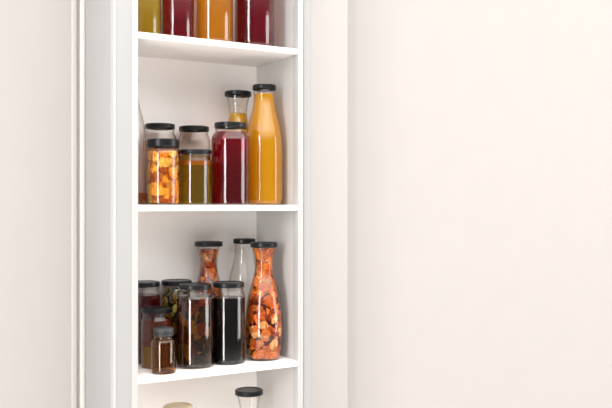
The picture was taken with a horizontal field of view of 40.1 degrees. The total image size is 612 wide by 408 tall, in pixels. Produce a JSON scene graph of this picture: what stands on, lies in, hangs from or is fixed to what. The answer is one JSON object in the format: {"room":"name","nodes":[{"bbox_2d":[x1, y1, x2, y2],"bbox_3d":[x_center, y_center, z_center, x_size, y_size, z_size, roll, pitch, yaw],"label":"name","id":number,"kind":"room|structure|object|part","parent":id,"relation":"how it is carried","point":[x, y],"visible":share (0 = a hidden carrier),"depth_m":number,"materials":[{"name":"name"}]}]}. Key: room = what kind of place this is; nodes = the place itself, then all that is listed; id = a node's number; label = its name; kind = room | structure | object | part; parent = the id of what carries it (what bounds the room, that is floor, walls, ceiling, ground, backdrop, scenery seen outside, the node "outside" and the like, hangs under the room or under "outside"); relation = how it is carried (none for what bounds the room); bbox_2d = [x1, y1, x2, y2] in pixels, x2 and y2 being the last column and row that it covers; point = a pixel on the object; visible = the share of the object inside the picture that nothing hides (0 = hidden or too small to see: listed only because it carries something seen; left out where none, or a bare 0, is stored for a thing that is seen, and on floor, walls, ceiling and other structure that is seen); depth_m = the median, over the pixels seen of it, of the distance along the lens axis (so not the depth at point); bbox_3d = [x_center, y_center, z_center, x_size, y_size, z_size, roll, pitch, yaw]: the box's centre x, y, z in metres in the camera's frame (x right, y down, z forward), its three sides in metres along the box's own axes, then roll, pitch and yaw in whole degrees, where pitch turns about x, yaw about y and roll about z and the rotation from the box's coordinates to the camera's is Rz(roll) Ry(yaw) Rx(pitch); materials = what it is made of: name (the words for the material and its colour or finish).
{"room":"pantry","nodes":[
{"label":"pantry","id":0,"kind":"room"},
{"bbox_2d":[0,0,611,407],"bbox_3d":[0.303,0.050,2.055,5.800,2.600,0.088,0,0,-30],"label":"wall","id":1,"kind":"structure","parent":0,"point":[480,131],"depth_m":2.02,"materials":[{"name":"paint"}]},
{"bbox_2d":[71,0,76,407],"bbox_3d":[-0.436,0.050,1.578,0.010,2.600,0.005,0,0,-30],"label":"trim","id":2,"kind":"structure","parent":1,"relation":"attached to","point":[73,2],"depth_m":1.58,"materials":[{"name":"paint"}]},
{"bbox_2d":[79,0,84,407],"bbox_3d":[-0.422,0.050,1.583,0.008,2.600,0.012,0,0,-30],"label":"trim","id":3,"kind":"structure","parent":1,"relation":"attached to","point":[81,2],"depth_m":1.58,"materials":[{"name":"white paint"}]},
{"bbox_2d":[311,0,347,407],"bbox_3d":[0.003,0.050,1.837,0.210,2.600,0.003,0,0,-30],"label":"trim","id":4,"kind":"structure","parent":1,"relation":"attached to","point":[329,18],"depth_m":1.86,"materials":[{"name":"paint"}]},
{"bbox_3d":[1.454,1.375,0.089,5.800,0.050,4.685,0,0,-30],"label":"floor","id":5,"kind":"structure","parent":0,"visible":0},
{"bbox_2d":[85,0,310,407],"bbox_3d":[-0.205,0.215,1.609,0.394,2.270,0.186,0,0,-30],"label":"shelf unit","id":6,"kind":"object","parent":5,"relation":"on","point":[183,81],"visible":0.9,"depth_m":1.62,"materials":[{"name":"paint"}]},
{"bbox_3d":[-0.374,0.225,1.521,0.013,2.250,0.167,0,0,-30],"label":"panel","id":7,"kind":"part","parent":6,"relation":"part of","materials":[{"name":"paint"}]},
{"bbox_2d":[138,81,145,203],"bbox_3d":[-0.331,-0.119,1.544,0.075,0.236,0.075,0,0,23],"label":"glass bottle","id":8,"kind":"object","parent":6,"relation":"on","point":[141,196],"visible":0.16,"depth_m":1.53,"materials":[{"name":"clear glass"}]},
{"bbox_2d":[138,280,159,362],"bbox_3d":[-0.309,0.223,1.606,0.062,0.153,0.062,0,0,-30],"label":"jar","id":9,"kind":"object","parent":6,"relation":"on","point":[144,299],"visible":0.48,"depth_m":1.58,"materials":[{"name":"clear glass"}]},
{"bbox_3d":[-0.309,0.151,1.606,0.059,0.010,0.059,0,0,-30],"label":"lid","id":10,"kind":"part","parent":9,"relation":"part of","materials":[{"name":"black ceramic"}]},
{"bbox_2d":[138,0,160,33],"bbox_3d":[-0.292,-0.377,1.515,0.061,0.153,0.061,0,0,-30],"label":"jar","id":11,"kind":"object","parent":6,"relation":"on","point":[149,11],"visible":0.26,"depth_m":1.49,"materials":[{"name":"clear glass"}]},
{"bbox_2d":[141,306,172,367],"bbox_3d":[-0.277,0.245,1.558,0.059,0.109,0.059,0,0,-30],"label":"jar","id":12,"kind":"object","parent":6,"relation":"on","point":[147,325],"visible":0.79,"depth_m":1.53,"materials":[{"name":"clear glass"}]},
{"bbox_3d":[-0.277,0.195,1.558,0.058,0.009,0.058,0,0,-30],"label":"lid","id":13,"kind":"part","parent":12,"relation":"part of","materials":[{"name":"black ceramic"}]},
{"bbox_2d":[143,123,175,203],"bbox_3d":[-0.280,-0.078,1.609,0.065,0.154,0.065,0,0,-30],"label":"jar","id":14,"kind":"object","parent":6,"relation":"on","point":[150,126],"visible":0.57,"depth_m":1.59,"materials":[{"name":"clear glass"}]},
{"bbox_3d":[-0.280,-0.150,1.609,0.058,0.010,0.058,0,0,-30],"label":"lid","id":15,"kind":"part","parent":14,"relation":"part of","materials":[{"name":"black ceramic"}]},
{"bbox_2d":[146,138,179,202],"bbox_3d":[-0.258,-0.059,1.513,0.060,0.118,0.060,0,0,34],"label":"jar","id":16,"kind":"object","parent":6,"relation":"on","point":[163,166],"visible":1,"depth_m":1.49,"materials":[{"name":"clear glass"}]},
{"bbox_3d":[-0.258,-0.111,1.513,0.060,0.014,0.060,0,0,-30],"label":"lid","id":17,"kind":"part","parent":16,"relation":"part of","materials":[{"name":"black metal"}]},
{"bbox_2d":[151,326,175,374],"bbox_3d":[-0.255,0.259,1.500,0.044,0.080,0.044,0,0,-30],"label":"jar","id":18,"kind":"object","parent":6,"relation":"on","point":[163,346],"visible":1,"depth_m":1.48,"materials":[{"name":"orange glass"}]},
{"bbox_2d":[161,279,191,358],"bbox_3d":[-0.253,0.223,1.637,0.061,0.153,0.061,0,0,-30],"label":"jar","id":19,"kind":"object","parent":6,"relation":"on","point":[170,296],"visible":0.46,"depth_m":1.61,"materials":[{"name":"clear glass"}]},
{"bbox_3d":[-0.253,0.151,1.637,0.060,0.010,0.060,0,0,-30],"label":"lid","id":20,"kind":"part","parent":19,"relation":"part of","materials":[{"name":"black ceramic"}]},
{"bbox_2d":[162,0,193,37],"bbox_3d":[-0.236,-0.377,1.548,0.062,0.153,0.062,0,0,-30],"label":"jar","id":21,"kind":"object","parent":6,"relation":"on","point":[177,15],"visible":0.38,"depth_m":1.52,"materials":[{"name":"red glass"}]},
{"bbox_2d":[163,402,192,407],"bbox_3d":[-0.243,0.490,1.596,0.062,0.218,0.062,0,0,1],"label":"jar","id":22,"kind":"object","parent":6,"relation":"on","point":[174,404],"visible":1,"depth_m":1.60,"materials":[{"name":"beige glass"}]},
{"bbox_2d":[178,125,209,203],"bbox_3d":[-0.221,-0.078,1.655,0.065,0.154,0.065,0,0,-30],"label":"jar","id":23,"kind":"object","parent":6,"relation":"on","point":[187,128],"visible":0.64,"depth_m":1.63,"materials":[{"name":"clear glass"}]},
{"bbox_3d":[-0.221,-0.150,1.655,0.060,0.009,0.060,0,0,-30],"label":"lid","id":24,"kind":"part","parent":23,"relation":"part of","materials":[{"name":"black ceramic"}]},
{"bbox_2d":[177,282,212,367],"bbox_3d":[-0.206,0.223,1.560,0.069,0.153,0.069,0,0,17],"label":"jar","id":25,"kind":"object","parent":6,"relation":"on","point":[194,311],"visible":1,"depth_m":1.54,"materials":[{"name":"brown glass"}]},
{"bbox_3d":[-0.206,0.151,1.560,0.061,0.010,0.061,0,0,-30],"label":"lid","id":26,"kind":"part","parent":25,"relation":"part of","materials":[{"name":"black ceramic"}]},
{"bbox_2d":[178,149,211,203],"bbox_3d":[-0.205,-0.051,1.549,0.063,0.101,0.063,0,0,1],"label":"jar","id":27,"kind":"object","parent":6,"relation":"on","point":[194,175],"visible":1,"depth_m":1.52,"materials":[{"name":"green glass"}]},
{"bbox_3d":[-0.205,-0.098,1.549,0.063,0.007,0.063,0,0,-30],"label":"lid","id":28,"kind":"part","parent":27,"relation":"part of","materials":[{"name":"black metal"}]},
{"bbox_3d":[-0.255,0.225,1.681,0.345,2.250,0.010,0,0,-30],"label":"panel","id":29,"kind":"part","parent":6,"relation":"part of","materials":[{"name":"laminate"}]},
{"bbox_2d":[194,241,222,296],"bbox_3d":[-0.194,0.186,1.667,0.071,0.227,0.071,0,0,-30],"label":"glass carafe","id":30,"kind":"object","parent":6,"relation":"on","point":[208,271],"visible":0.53,"depth_m":1.65,"materials":[{"name":"clear glass"}]},
{"bbox_3d":[-0.194,0.077,1.667,0.057,0.010,0.057,0,0,-30],"label":"lid","id":31,"kind":"part","parent":30,"relation":"part of","materials":[{"name":"black ceramic"}]},
{"bbox_2d":[195,0,232,41],"bbox_3d":[-0.174,-0.419,1.588,0.074,0.236,0.074,0,0,-30],"label":"glass bottle","id":32,"kind":"object","parent":6,"relation":"on","point":[213,18],"visible":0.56,"depth_m":1.56,"materials":[{"name":"orange glass"}]},
{"bbox_3d":[-0.209,-0.295,1.602,0.345,0.011,0.174,0,0,-30],"label":"shelf","id":33,"kind":"part","parent":6,"relation":"part of","materials":[{"name":"laminate"}]},
{"bbox_3d":[-0.209,0.005,1.602,0.345,0.011,0.174,0,0,-30],"label":"shelf","id":34,"kind":"part","parent":6,"relation":"part of","materials":[{"name":"laminate"}]},
{"bbox_3d":[-0.209,0.305,1.602,0.345,0.011,0.174,0,0,-30],"label":"shelf","id":35,"kind":"part","parent":6,"relation":"part of","materials":[{"name":"laminate"}]},
{"bbox_2d":[213,281,244,363],"bbox_3d":[-0.147,0.223,1.596,0.064,0.153,0.064,0,0,-30],"label":"jar","id":36,"kind":"object","parent":6,"relation":"on","point":[229,310],"visible":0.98,"depth_m":1.57,"materials":[{"name":"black glass"}]},
{"bbox_3d":[-0.147,0.151,1.596,0.060,0.010,0.060,0,0,-30],"label":"lid","id":37,"kind":"part","parent":36,"relation":"part of","materials":[{"name":"black ceramic"}]},
{"bbox_2d":[212,121,248,203],"bbox_3d":[-0.142,-0.078,1.585,0.073,0.154,0.073,0,0,-30],"label":"jar","id":38,"kind":"object","parent":6,"relation":"on","point":[230,149],"visible":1,"depth_m":1.56,"materials":[{"name":"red glass"}]},
{"bbox_3d":[-0.142,-0.150,1.585,0.062,0.010,0.062,0,0,-30],"label":"lid","id":39,"kind":"part","parent":38,"relation":"part of","materials":[{"name":"black ceramic"}]},
{"bbox_2d":[224,90,250,133],"bbox_3d":[-0.138,-0.115,1.699,0.075,0.229,0.075,0,0,-30],"label":"glass carafe","id":40,"kind":"object","parent":6,"relation":"on","point":[237,117],"visible":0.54,"depth_m":1.68,"materials":[{"name":"clear glass"}]},
{"bbox_3d":[-0.138,-0.225,1.699,0.055,0.010,0.055,0,0,-30],"label":"lid","id":41,"kind":"part","parent":40,"relation":"part of","materials":[{"name":"black ceramic"}]},
{"bbox_2d":[233,238,254,243],"bbox_3d":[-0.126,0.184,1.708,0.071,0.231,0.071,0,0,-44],"label":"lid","id":42,"kind":"object","parent":6,"relation":"on","point":[236,240],"visible":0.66,"depth_m":1.69,"materials":[{"name":"black plastic"}]},
{"bbox_2d":[235,387,262,396],"bbox_3d":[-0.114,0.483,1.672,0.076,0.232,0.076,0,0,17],"label":"lid","id":43,"kind":"object","parent":6,"relation":"on","point":[242,391],"visible":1,"depth_m":1.66,"materials":[{"name":"black plastic"}]},
{"bbox_2d":[235,0,273,45],"bbox_3d":[-0.101,-0.419,1.631,0.079,0.236,0.079,0,0,-11],"label":"glass bottle","id":44,"kind":"object","parent":6,"relation":"on","point":[254,19],"visible":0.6,"depth_m":1.60,"materials":[{"name":"red glass"}]},
{"bbox_2d":[246,242,281,359],"bbox_3d":[-0.082,0.186,1.636,0.074,0.227,0.074,0,0,-30],"label":"glass carafe","id":45,"kind":"object","parent":6,"relation":"on","point":[263,318],"visible":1,"depth_m":1.61,"materials":[{"name":"orange glass"}]},
{"bbox_3d":[-0.082,0.077,1.636,0.054,0.010,0.054,0,0,-30],"label":"lid","id":46,"kind":"part","parent":45,"relation":"part of","materials":[{"name":"black ceramic"}]},
{"bbox_2d":[247,84,282,203],"bbox_3d":[-0.082,-0.118,1.646,0.075,0.234,0.075,0,0,-30],"label":"glass bottle","id":47,"kind":"object","parent":6,"relation":"on","point":[264,135],"visible":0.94,"depth_m":1.62,"materials":[{"name":"orange glass"}]},
{"bbox_3d":[-0.082,-0.230,1.646,0.047,0.010,0.047,0,0,-30],"label":"lid","id":48,"kind":"part","parent":47,"relation":"part of","materials":[{"name":"black ceramic"}]}
]}

